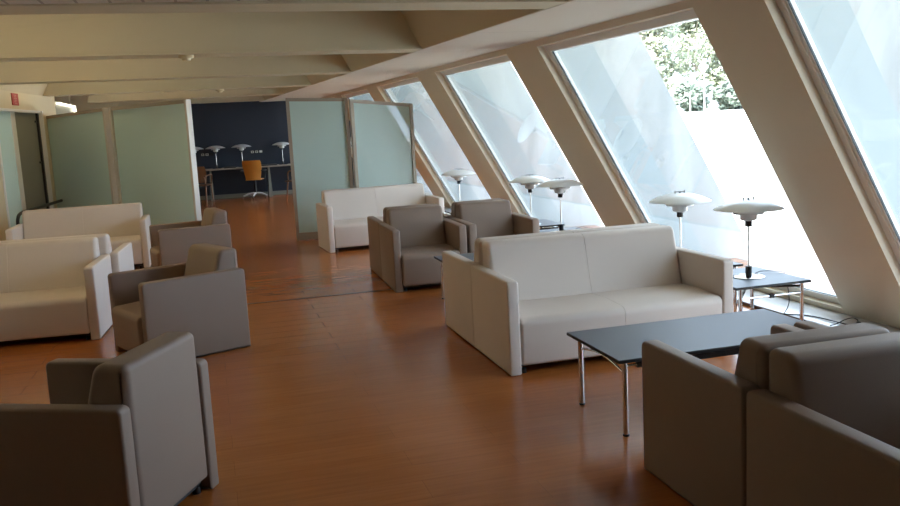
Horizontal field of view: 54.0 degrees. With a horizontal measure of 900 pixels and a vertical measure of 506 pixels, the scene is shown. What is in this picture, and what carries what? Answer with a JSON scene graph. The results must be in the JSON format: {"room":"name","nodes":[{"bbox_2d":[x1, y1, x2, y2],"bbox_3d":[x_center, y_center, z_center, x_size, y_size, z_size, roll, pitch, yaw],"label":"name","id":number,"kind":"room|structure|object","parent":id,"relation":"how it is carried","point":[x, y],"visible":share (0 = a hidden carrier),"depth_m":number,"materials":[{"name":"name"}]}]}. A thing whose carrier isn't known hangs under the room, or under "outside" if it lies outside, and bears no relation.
{"room":"lounge","nodes":[
{"label":"lounge","id":0,"kind":"room"},
{"bbox_2d":[0,90,56,240],"bbox_3d":[-4.376,0.053,4.048,0.140,2.260,20.734,-5,9,-10],"label":"wall","id":1,"kind":"structure","parent":0,"point":[45,104],"depth_m":12.49,"materials":[{"name":"beige paint"}]},
{"bbox_2d":[11,93,18,105],"bbox_3d":[-5.882,-2.077,11.951,0.010,0.160,0.300,-5,9,-10],"label":"wall sign","id":2,"kind":"object","parent":1,"relation":"attached to","point":[14,97],"visible":1,"depth_m":11.93,"materials":[{"name":"red plastic"}]},
{"bbox_2d":[0,108,53,227],"bbox_3d":[-5.895,-0.968,12.260,0.120,2.020,2.229,-4,9,-10],"label":"door","id":3,"kind":"structure","parent":1,"relation":"in","point":[24,161],"depth_m":12.30,"materials":[{"name":"green glass"}]},
{"bbox_2d":[0,54,351,84],"bbox_3d":[-3.471,-2.498,10.855,4.556,0.698,0.390,-6,9,-20],"label":"trim","id":4,"kind":"structure","parent":1,"relation":"attached to","point":[69,71],"depth_m":10.73,"materials":[{"name":"paint"}]},
{"bbox_2d":[43,75,310,96],"bbox_3d":[-4.266,-2.922,13.989,4.075,0.698,0.380,-5,9,-14],"label":"trim","id":5,"kind":"structure","parent":1,"relation":"attached to","point":[172,85],"depth_m":13.84,"materials":[{"name":"paint"}]},
{"bbox_2d":[0,10,421,61],"bbox_3d":[-2.663,-2.079,7.761,5.017,0.698,0.396,-6,9,-20],"label":"ceiling beam","id":6,"kind":"structure","parent":1,"relation":"attached to","point":[29,37],"depth_m":7.79,"materials":[{"name":"paint"}]},
{"bbox_2d":[178,55,193,60],"bbox_3d":[-2.341,-1.729,7.846,0.140,0.052,0.140,-5,9,-15],"label":"smoke detector","id":7,"kind":"object","parent":6,"relation":"attached to","point":[183,57],"visible":1,"depth_m":7.81,"materials":[{"name":"beige plastic"}]},
{"bbox_2d":[0,0,569,14],"bbox_3d":[-1.875,-1.678,4.790,5.410,0.698,0.342,-6,9,-18],"label":"trim","id":8,"kind":"structure","parent":1,"relation":"attached to","point":[267,5],"depth_m":5.07,"materials":[{"name":"paint"}]},
{"bbox_2d":[0,0,264,4],"bbox_3d":[-1.615,-1.177,3.710,4.800,0.022,1.650,-5,9,-15],"label":"grille","id":9,"kind":"object","parent":8,"relation":"attached to","point":[2,2],"visible":1,"depth_m":4.45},
{"bbox_2d":[55,102,75,114],"bbox_3d":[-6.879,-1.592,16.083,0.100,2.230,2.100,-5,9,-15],"label":"strip light","id":10,"kind":"object","parent":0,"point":[61,108],"visible":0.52,"depth_m":15.72,"materials":[{"name":"white plastic"}]},
{"bbox_2d":[54,95,118,201],"bbox_3d":[-8.370,-2.041,17.178,4.250,2.950,7.400,-5,9,-15],"label":"wall","id":11,"kind":"structure","parent":0,"point":[81,103],"depth_m":20.24,"materials":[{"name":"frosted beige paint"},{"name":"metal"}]},
{"bbox_2d":[0,83,47,96],"bbox_3d":[-4.323,-1.404,3.815,0.608,0.700,20.873,-5,9,-10],"label":"trim","id":12,"kind":"structure","parent":11,"relation":"attached to","point":[34,89],"depth_m":12.48,"materials":[{"name":"beige paint"}]},
{"bbox_2d":[87,87,282,102],"bbox_3d":[-5.070,-3.333,17.034,3.637,0.698,0.380,-5,9,-15],"label":"trim","id":13,"kind":"structure","parent":11,"relation":"attached to","point":[254,91],"depth_m":16.90,"materials":[{"name":"paint"}]},
{"bbox_2d":[117,96,263,106],"bbox_3d":[-5.851,-3.735,20.007,3.210,0.698,0.380,-5,9,-15],"label":"trim","id":14,"kind":"structure","parent":11,"relation":"attached to","point":[244,98],"depth_m":19.99,"materials":[{"name":"paint"}]},
{"bbox_2d":[191,101,353,195],"bbox_3d":[-4.161,-2.914,21.556,6.250,2.950,0.150,-5,9,-15],"label":"wall","id":15,"kind":"structure","parent":0,"point":[256,124],"depth_m":21.29,"materials":[{"name":"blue paint"}]},
{"bbox_2d":[201,153,213,155],"bbox_3d":[-5.787,-2.351,21.087,0.278,0.064,0.021,-5,9,-15],"label":"wall socket","id":16,"kind":"object","parent":15,"relation":"attached to","point":[202,154],"visible":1,"depth_m":21.08,"materials":[{"name":"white plastic"}]},
{"bbox_2d":[250,150,262,153],"bbox_3d":[-4.683,-2.451,21.382,0.289,0.069,0.021,-5,9,-15],"label":"wall socket","id":17,"kind":"object","parent":15,"relation":"attached to","point":[252,151],"visible":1,"depth_m":21.37,"materials":[{"name":"white plastic"}]},
{"bbox_2d":[200,186,354,199],"bbox_3d":[-4.353,-1.464,21.608,5.650,0.090,0.020,-5,9,-15],"label":"baseboard","id":18,"kind":"structure","parent":15,"relation":"attached to","point":[283,191],"depth_m":21.40,"materials":[{"name":"brown wood"}]},
{"bbox_2d":[0,194,834,505],"bbox_3d":[-2.438,0.476,8.544,10.800,0.100,28.500,-5,9,-15],"label":"floor","id":19,"kind":"structure","parent":0,"point":[366,398],"depth_m":4.99,"materials":[{"name":"brown wood"}]},
{"bbox_2d":[16,199,62,224],"bbox_3d":[-5.785,-0.366,12.709,0.054,0.686,2.792,-4,9,-10],"label":"handrail","id":20,"kind":"object","parent":19,"relation":"on","point":[19,214],"visible":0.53,"depth_m":12.24,"materials":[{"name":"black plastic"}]},
{"bbox_2d":[0,237,112,342],"bbox_3d":[-3.583,0.324,7.102,1.540,0.744,0.755,-5,9,-11],"label":"sofa","id":21,"kind":"object","parent":19,"relation":"on","point":[54,288],"visible":0.96,"depth_m":7.13,"materials":[{"name":"beige leather"}]},
{"bbox_2d":[58,96,70,104],"bbox_3d":[-8.443,-2.231,19.670,0.220,2.600,0.250,-5,9,-15],"label":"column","id":22,"kind":"structure","parent":19,"relation":"on","point":[62,99],"depth_m":19.39,"materials":[{"name":"beige paint"}]},
{"bbox_2d":[0,233,133,272],"bbox_3d":[-3.678,0.214,7.875,1.540,0.744,0.755,-5,9,-11],"label":"sofa","id":23,"kind":"object","parent":19,"relation":"on","point":[121,257],"visible":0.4,"depth_m":7.63,"materials":[{"name":"beige leather"}]},
{"bbox_2d":[5,202,150,267],"bbox_3d":[-4.463,-0.172,10.745,1.540,0.744,0.755,-5,9,-14],"label":"sofa","id":24,"kind":"object","parent":19,"relation":"on","point":[126,222],"visible":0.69,"depth_m":10.84,"materials":[{"name":"beige leather"}]},
{"bbox_2d":[46,108,118,207],"bbox_3d":[-5.553,-1.117,13.219,1.872,1.995,0.074,4,11,38],"label":"glass wall","id":25,"kind":"structure","parent":19,"relation":"on","point":[81,148],"depth_m":13.05,"materials":[{"name":"glass"}]},
{"bbox_2d":[0,332,218,505],"bbox_3d":[-1.498,0.739,3.638,0.780,0.726,0.710,-1,9,11],"label":"armchair","id":26,"kind":"object","parent":19,"relation":"on","point":[135,427],"visible":1,"depth_m":3.32,"materials":[{"name":"beige leather"}]},
{"bbox_2d":[109,99,201,224],"bbox_3d":[-4.033,-1.032,12.084,1.848,2.005,0.074,4,11,39],"label":"glass wall","id":27,"kind":"structure","parent":19,"relation":"on","point":[153,144],"depth_m":11.98,"materials":[{"name":"glass"}]},
{"bbox_2d":[108,243,250,357],"bbox_3d":[-1.996,0.348,6.443,0.780,0.726,0.710,-10,11,-38],"label":"armchair","id":28,"kind":"object","parent":19,"relation":"on","point":[203,296],"visible":0.91,"depth_m":6.28,"materials":[{"name":"beige leather"}]},
{"bbox_2d":[149,207,231,266],"bbox_3d":[-2.872,-0.097,9.737,0.780,0.726,0.710,-7,9,-25],"label":"armchair","id":29,"kind":"object","parent":19,"relation":"on","point":[171,243],"visible":0.56,"depth_m":9.46,"materials":[{"name":"beige leather"}]},
{"bbox_2d":[197,166,214,205],"bbox_3d":[-5.542,-1.487,19.568,0.518,0.862,0.559,-3,8,2],"label":"wooden chair","id":30,"kind":"object","parent":19,"relation":"on","point":[202,177],"visible":0.5,"depth_m":19.38,"materials":[{"name":"brown wood"}]},
{"bbox_2d":[205,164,290,200],"bbox_3d":[-4.838,-1.691,21.108,4.200,0.735,0.600,-5,9,-15],"label":"desk","id":31,"kind":"object","parent":19,"relation":"on","point":[270,191],"visible":0.31,"depth_m":20.96,"materials":[{"name":"metal"}]},
{"bbox_2d":[206,146,224,168],"bbox_3d":[-5.530,-2.275,20.889,0.471,0.556,0.471,-5,9,-15],"label":"table lamp","id":32,"kind":"object","parent":31,"relation":"on","point":[215,149],"visible":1,"depth_m":20.78,"materials":[{"name":"silver metal"}]},
{"bbox_2d":[231,144,250,160],"bbox_3d":[-4.952,-2.329,21.043,0.471,0.556,0.471,-5,9,-15],"label":"table lamp","id":33,"kind":"object","parent":31,"relation":"on","point":[241,146],"visible":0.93,"depth_m":20.93,"materials":[{"name":"silver metal"}]},
{"bbox_2d":[273,141,288,164],"bbox_3d":[-4.038,-2.413,21.286,0.471,0.556,0.471,-5,9,-15],"label":"table lamp","id":34,"kind":"object","parent":31,"relation":"on","point":[281,144],"visible":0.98,"depth_m":21.18,"materials":[{"name":"silver metal"}]},
{"bbox_2d":[240,160,267,199],"bbox_3d":[-4.558,-1.715,20.608,0.578,0.899,0.590,-3,8,-1],"label":"swivel chair","id":35,"kind":"object","parent":19,"relation":"on","point":[252,170],"visible":1,"depth_m":20.41,"materials":[{"name":"orange wood"}]},
{"bbox_2d":[285,170,291,200],"bbox_3d":[-3.295,-1.592,19.479,0.559,0.862,0.518,0,9,17],"label":"wooden chair","id":36,"kind":"object","parent":19,"relation":"on","point":[288,180],"visible":0.16,"depth_m":19.35,"materials":[{"name":"brown wood"}]},
{"bbox_2d":[285,98,353,240],"bbox_3d":[-1.799,-1.186,12.392,0.847,1.985,0.074,-5,9,-11],"label":"glass wall","id":37,"kind":"structure","parent":19,"relation":"on","point":[318,128],"depth_m":12.35,"materials":[{"name":"glass"}]},
{"bbox_2d":[249,284,440,303],"bbox_3d":[-1.651,0.447,8.115,7.300,0.002,0.020,-5,9,-15],"label":"trim","id":38,"kind":"structure","parent":19,"relation":"on","point":[436,284],"depth_m":8.28,"materials":[{"name":"brown wood"}]},
{"bbox_2d":[316,183,444,252],"bbox_3d":[-0.915,-0.482,11.575,1.540,0.744,0.755,-6,9,-18],"label":"sofa","id":39,"kind":"object","parent":19,"relation":"on","point":[342,214],"visible":0.77,"depth_m":11.58,"materials":[{"name":"beige leather"}]},
{"bbox_2d":[349,99,416,187],"bbox_3d":[-0.927,-1.232,12.600,0.917,1.925,0.074,-6,9,-22],"label":"glass wall","id":40,"kind":"structure","parent":19,"relation":"on","point":[382,133],"depth_m":12.54,"materials":[{"name":"glass"}]},
{"bbox_2d":[367,204,445,278],"bbox_3d":[-0.458,-0.165,9.345,0.710,0.726,0.780,-5,9,-13],"label":"armchair","id":41,"kind":"object","parent":19,"relation":"on","point":[373,222],"visible":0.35,"depth_m":9.15,"materials":[{"name":"beige leather"}]},
{"bbox_2d":[379,205,466,292],"bbox_3d":[-0.268,-0.063,8.588,0.710,0.726,0.780,-5,9,-13],"label":"armchair","id":42,"kind":"object","parent":19,"relation":"on","point":[411,237],"visible":0.78,"depth_m":8.49,"materials":[{"name":"beige leather"}]},
{"bbox_2d":[444,209,450,215],"bbox_3d":[0.196,-0.390,11.798,0.510,0.380,0.580,-5,9,-15],"label":"side table","id":43,"kind":"object","parent":19,"relation":"on","point":[445,210],"visible":0.02,"depth_m":11.76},
{"bbox_2d":[441,168,475,200],"bbox_3d":[0.124,-0.845,11.696,0.471,0.556,0.471,-5,9,-15],"label":"table lamp","id":44,"kind":"object","parent":43,"relation":"on","point":[458,175],"visible":0.84,"depth_m":11.57,"materials":[{"name":"silver metal"}]},
{"bbox_2d":[434,253,473,298],"bbox_3d":[0.535,0.202,7.702,1.220,0.380,0.620,-5,9,-15],"label":"coffee table","id":45,"kind":"object","parent":19,"relation":"on","point":[470,256],"visible":0.12,"depth_m":7.78,"materials":[{"name":"wood"}]},
{"bbox_2d":[443,198,503,218],"bbox_3d":[0.230,-0.231,9.540,0.710,0.726,0.780,-5,9,-15],"label":"armchair","id":46,"kind":"object","parent":19,"relation":"on","point":[453,206],"visible":0.16,"depth_m":9.14,"materials":[{"name":"beige leather"}]},
{"bbox_2d":[449,200,539,252],"bbox_3d":[0.436,-0.129,8.787,0.710,0.726,0.780,-5,9,-15],"label":"armchair","id":47,"kind":"object","parent":19,"relation":"on","point":[481,219],"visible":0.35,"depth_m":8.93,"materials":[{"name":"beige leather"}]},
{"bbox_2d":[442,223,658,346],"bbox_3d":[0.787,0.171,6.588,1.540,0.744,0.755,-5,9,-15],"label":"sofa","id":48,"kind":"object","parent":19,"relation":"on","point":[457,280],"visible":0.28,"depth_m":6.28,"materials":[{"name":"beige leather"}]},
{"bbox_2d":[539,219,563,229],"bbox_3d":[0.912,-0.141,9.875,0.560,0.380,0.580,-5,9,-15],"label":"side table","id":49,"kind":"object","parent":19,"relation":"on","point":[544,223],"visible":0.17,"depth_m":9.72,"materials":[{"name":"white"}]},
{"bbox_2d":[508,174,549,224],"bbox_3d":[0.887,-0.593,9.734,0.471,0.556,0.471,-5,9,-15],"label":"table lamp","id":50,"kind":"object","parent":49,"relation":"on","point":[530,181],"visible":0.86,"depth_m":9.62,"materials":[{"name":"silver metal"}]},
{"bbox_2d":[540,227,581,231],"bbox_3d":[1.145,-0.024,9.003,0.580,0.380,0.640,-5,9,-15],"label":"side table","id":51,"kind":"object","parent":19,"relation":"on","point":[567,228],"visible":0.08,"depth_m":9.20,"materials":[{"name":"white"}]},
{"bbox_2d":[537,177,585,231],"bbox_3d":[1.132,-0.307,8.993,0.470,0.929,0.470,-9,10,-33],"label":"table lamp","id":52,"kind":"object","parent":51,"relation":"on","point":[559,186],"visible":0.82,"depth_m":8.85,"materials":[{"name":"silver metal"}]},
{"bbox_2d":[471,225,732,375],"bbox_3d":[0.990,0.268,5.859,1.540,0.744,0.755,-5,9,-15],"label":"sofa","id":53,"kind":"object","parent":19,"relation":"on","point":[528,293],"visible":0.86,"depth_m":5.85,"materials":[{"name":"beige leather"}]},
{"bbox_2d":[567,309,800,436],"bbox_3d":[1.308,0.608,4.649,1.218,0.395,0.630,-5,9,-15],"label":"coffee table","id":54,"kind":"object","parent":19,"relation":"on","point":[716,335],"visible":0.62,"depth_m":4.59,"materials":[{"name":"wood"}]},
{"bbox_2d":[733,262,742,311],"bbox_3d":[1.859,0.254,6.884,0.560,0.380,0.620,-5,9,-15],"label":"side table","id":55,"kind":"object","parent":19,"relation":"on","point":[735,264],"visible":0.12,"depth_m":6.67,"materials":[{"name":"metal"}]},
{"bbox_2d":[649,190,711,246],"bbox_3d":[1.774,-0.204,6.810,0.471,0.556,0.471,-5,9,-15],"label":"table lamp","id":56,"kind":"object","parent":55,"relation":"on","point":[679,202],"visible":0.88,"depth_m":6.68,"materials":[{"name":"silver metal"}]},
{"bbox_2d":[677,212,682,216],"bbox_3d":[1.769,-0.297,6.796,0.048,0.040,0.048,-5,9,-15],"label":"socket","id":57,"kind":"object","parent":56,"relation":"attached to","point":[679,214],"depth_m":6.78,"materials":[{"name":"black plastic"}]},
{"bbox_2d":[642,322,888,505],"bbox_3d":[1.265,0.605,3.563,0.710,0.726,0.780,-5,9,-15],"label":"armchair","id":58,"kind":"object","parent":19,"relation":"on","point":[694,409],"visible":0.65,"depth_m":3.35,"materials":[{"name":"beige leather"}]},
{"bbox_2d":[733,266,810,320],"bbox_3d":[2.066,0.351,6.157,0.570,0.380,0.625,-5,9,-15],"label":"side table","id":59,"kind":"object","parent":19,"relation":"on","point":[772,278],"visible":0.52,"depth_m":5.93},
{"bbox_2d":[713,196,789,314],"bbox_3d":[2.061,0.077,6.101,0.470,0.933,0.470,3,10,33],"label":"table lamp","id":60,"kind":"object","parent":59,"relation":"on","point":[748,209],"visible":0.91,"depth_m":5.99,"materials":[{"name":"silver metal"}]},
{"bbox_2d":[745,221,751,226],"bbox_3d":[2.047,-0.202,6.059,0.048,0.040,0.048,-5,9,-15],"label":"socket","id":61,"kind":"object","parent":60,"relation":"attached to","point":[747,223],"depth_m":6.04,"materials":[{"name":"black plastic"}]},
{"bbox_2d":[794,321,826,329],"bbox_3d":[1.990,0.538,3.756,0.710,0.726,0.780,-5,9,-15],"label":"armchair","id":62,"kind":"object","parent":19,"relation":"on","point":[806,325],"visible":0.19,"depth_m":3.90,"materials":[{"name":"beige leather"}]},
{"bbox_2d":[746,332,899,505],"bbox_3d":[1.476,0.706,2.807,0.710,0.726,0.780,-5,9,-15],"label":"armchair","id":63,"kind":"object","parent":19,"relation":"on","point":[825,431],"visible":1,"depth_m":2.92,"materials":[{"name":"beige leather"}]},
{"bbox_2d":[322,0,899,328],"bbox_3d":[1.319,-1.006,9.282,1.518,2.420,28.100,-5,9,-16],"label":"window frames","id":64,"kind":"structure","parent":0,"point":[752,41],"depth_m":5.89,"materials":[{"name":"beige paint"}]},
{"bbox_2d":[345,90,368,101],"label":"window","id":65,"kind":"structure","parent":64,"relation":"in","point":[348,96],"depth_m":17.26,"materials":[{"name":"metal"}]},
{"bbox_2d":[351,94,430,194],"bbox_3d":[-1.228,-2.080,19.165,2.511,3.700,0.820,-5,9,-16],"label":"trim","id":66,"kind":"structure","parent":64,"relation":"attached to","point":[365,96],"depth_m":18.44,"materials":[{"name":"glass"}]},
{"bbox_2d":[368,93,432,194],"bbox_3d":[-0.764,-2.124,19.301,2.641,3.700,0.800,-5,9,-16],"label":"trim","id":67,"kind":"structure","parent":64,"relation":"attached to","point":[417,171],"depth_m":18.99,"materials":[{"name":"white paint"}]},
{"bbox_2d":[259,0,572,101],"bbox_3d":[-0.505,-2.310,8.551,0.370,0.698,28.061,-6,9,-18],"label":"trim","id":68,"kind":"structure","parent":64,"relation":"attached to","point":[430,28],"depth_m":7.83,"materials":[{"name":"paint"}]},
{"bbox_2d":[381,77,456,201],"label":"window","id":69,"kind":"structure","parent":64,"relation":"in","point":[385,88],"depth_m":15.26,"materials":[{"name":"metal"}]},
{"bbox_2d":[388,85,478,200],"bbox_3d":[-0.221,-1.643,15.873,2.511,3.700,0.820,-5,9,-16],"label":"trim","id":70,"kind":"structure","parent":64,"relation":"attached to","point":[425,131],"depth_m":15.39,"materials":[{"name":"clear glass"}]},
{"bbox_2d":[409,82,490,199],"bbox_3d":[0.242,-1.687,16.009,2.641,3.700,0.800,-5,9,-16],"label":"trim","id":71,"kind":"structure","parent":64,"relation":"attached to","point":[418,89],"depth_m":15.46,"materials":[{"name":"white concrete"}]},
{"bbox_2d":[261,0,684,101],"bbox_3d":[-0.107,-2.346,8.657,1.990,0.700,28.059,-5,9,-16],"label":"trim","id":72,"kind":"structure","parent":64,"relation":"attached to","point":[575,14],"depth_m":7.89,"materials":[{"name":"paint"}]},
{"bbox_2d":[440,55,555,227],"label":"window","id":73,"kind":"structure","parent":64,"relation":"in","point":[504,59],"depth_m":11.70,"materials":[{"name":"metal"}]},
{"bbox_2d":[449,70,566,226],"bbox_3d":[0.811,-1.194,12.496,2.533,3.700,0.962,-5,9,-15],"label":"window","id":74,"kind":"structure","parent":64,"relation":"attached to","point":[470,86],"depth_m":11.94,"materials":[{"name":"clear glass"}]},
{"bbox_2d":[476,62,603,226],"bbox_3d":[1.275,-1.239,12.632,2.662,3.700,0.946,-5,9,-15],"label":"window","id":75,"kind":"structure","parent":64,"relation":"attached to","point":[502,82],"depth_m":12.09,"materials":[{"name":"clear glass"}]},
{"bbox_2d":[557,44,703,252],"bbox_3d":[1.835,-0.750,9.147,2.511,3.700,0.820,-5,9,-16],"label":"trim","id":76,"kind":"structure","parent":64,"relation":"attached to","point":[583,63],"depth_m":8.62,"materials":[{"name":"glass"}]},
{"bbox_2d":[444,207,899,332],"bbox_3d":[1.747,0.044,9.553,0.380,0.022,28.100,-5,9,-16],"label":"trim","id":77,"kind":"structure","parent":64,"relation":"attached to","point":[778,303],"depth_m":6.57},
{"bbox_2d":[780,313,846,324],"bbox_3d":[2.812,0.531,5.785,0.131,0.012,1.621,-7,9,-23],"label":"cable","id":78,"kind":"object","parent":77,"relation":"on","point":[780,313],"visible":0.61,"depth_m":6.34,"materials":[{"name":"black rubber"}]},
{"bbox_2d":[830,317,860,325],"bbox_3d":[2.714,0.471,6.056,0.207,0.059,0.046,-3,8,1],"label":"power cable","id":79,"kind":"object","parent":77,"relation":"on","point":[851,317],"visible":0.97,"depth_m":6.05,"materials":[{"name":"black rubber"}]},
{"bbox_2d":[592,33,757,262],"bbox_3d":[2.299,-0.794,9.283,2.641,3.700,0.800,-5,9,-16],"label":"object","id":80,"kind":"structure","parent":64,"relation":"attached to","point":[627,61],"depth_m":8.78,"materials":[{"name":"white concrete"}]},
{"bbox_2d":[544,9,840,304],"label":"window","id":81,"kind":"structure","parent":64,"relation":"in","point":[687,16],"depth_m":8.06,"materials":[{"name":"metal"}]},
{"bbox_2d":[776,0,899,264],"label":"window","id":82,"kind":"structure","parent":64,"relation":"in","point":[791,14],"depth_m":5.28,"materials":[{"name":"metal"}]},
{"bbox_2d":[795,0,899,226],"bbox_3d":[2.822,-0.321,5.922,2.511,3.700,0.720,-5,9,-16],"label":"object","id":83,"kind":"structure","parent":64,"relation":"attached to","point":[835,31],"depth_m":5.35,"materials":[{"name":"clear glass"}]},
{"bbox_2d":[848,0,899,115],"bbox_3d":[3.285,-0.366,6.058,2.641,3.700,0.700,-5,9,-16],"label":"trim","id":84,"kind":"structure","parent":64,"relation":"attached to","point":[878,20],"depth_m":5.36,"materials":[{"name":"white paint"}]},
{"label":"outside","id":85,"kind":"structure","parent":0,"visible":0},
{"bbox_2d":[542,108,827,278],"bbox_3d":[91.691,-27.690,163.123,255.000,2.300,390.000,-5,9,-15],"label":"ground","id":86,"kind":"structure","parent":85,"point":[726,140],"depth_m":24.20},
{"bbox_2d":[640,36,663,71],"bbox_3d":[15.373,-16.755,79.154,8.102,8.834,7.106,5,12,45],"label":"tree","id":87,"kind":"object","parent":86,"relation":"on","point":[650,52],"visible":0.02,"depth_m":77.15,"materials":[{"name":"green plant"}]},
{"bbox_2d":[638,25,693,93],"bbox_3d":[20.474,-19.875,87.880,7.862,11.901,7.507,-5,9,-15],"label":"tree","id":88,"kind":"object","parent":86,"relation":"on","point":[652,40],"visible":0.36,"depth_m":87.84,"materials":[{"name":"green plant"}]},
{"bbox_2d":[663,20,710,88],"bbox_3d":[27.406,-22.416,97.650,9.009,13.327,9.260,-5,9,-15],"label":"tree","id":89,"kind":"object","parent":86,"relation":"on","point":[687,30],"visible":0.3,"depth_m":97.45,"materials":[{"name":"green plant"}]},
{"bbox_2d":[671,77,714,111],"bbox_3d":[20.536,-13.315,75.799,4.216,3.659,3.390,-11,11,-42],"label":"tree","id":90,"kind":"object","parent":86,"relation":"on","point":[687,85],"visible":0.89,"depth_m":74.81,"materials":[{"name":"green plant"}]},
{"bbox_2d":[698,76,709,110],"bbox_3d":[19.149,-11.974,66.528,1.000,2.600,0.100,-5,9,-15],"label":"signpost","id":91,"kind":"object","parent":86,"relation":"on","point":[704,82],"visible":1,"depth_m":66.42},
{"bbox_2d":[690,30,727,94],"bbox_3d":[26.476,-18.652,84.486,7.438,9.860,7.153,-2,9,9],"label":"tree","id":92,"kind":"object","parent":86,"relation":"on","point":[717,74],"visible":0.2,"depth_m":83.00,"materials":[{"name":"green plant"}]},
{"bbox_2d":[709,79,742,109],"bbox_3d":[23.665,-12.992,72.965,4.256,3.630,4.036,-5,9,-15],"label":"tree","id":93,"kind":"object","parent":86,"relation":"on","point":[724,94],"visible":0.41,"depth_m":72.19,"materials":[{"name":"green plant"}]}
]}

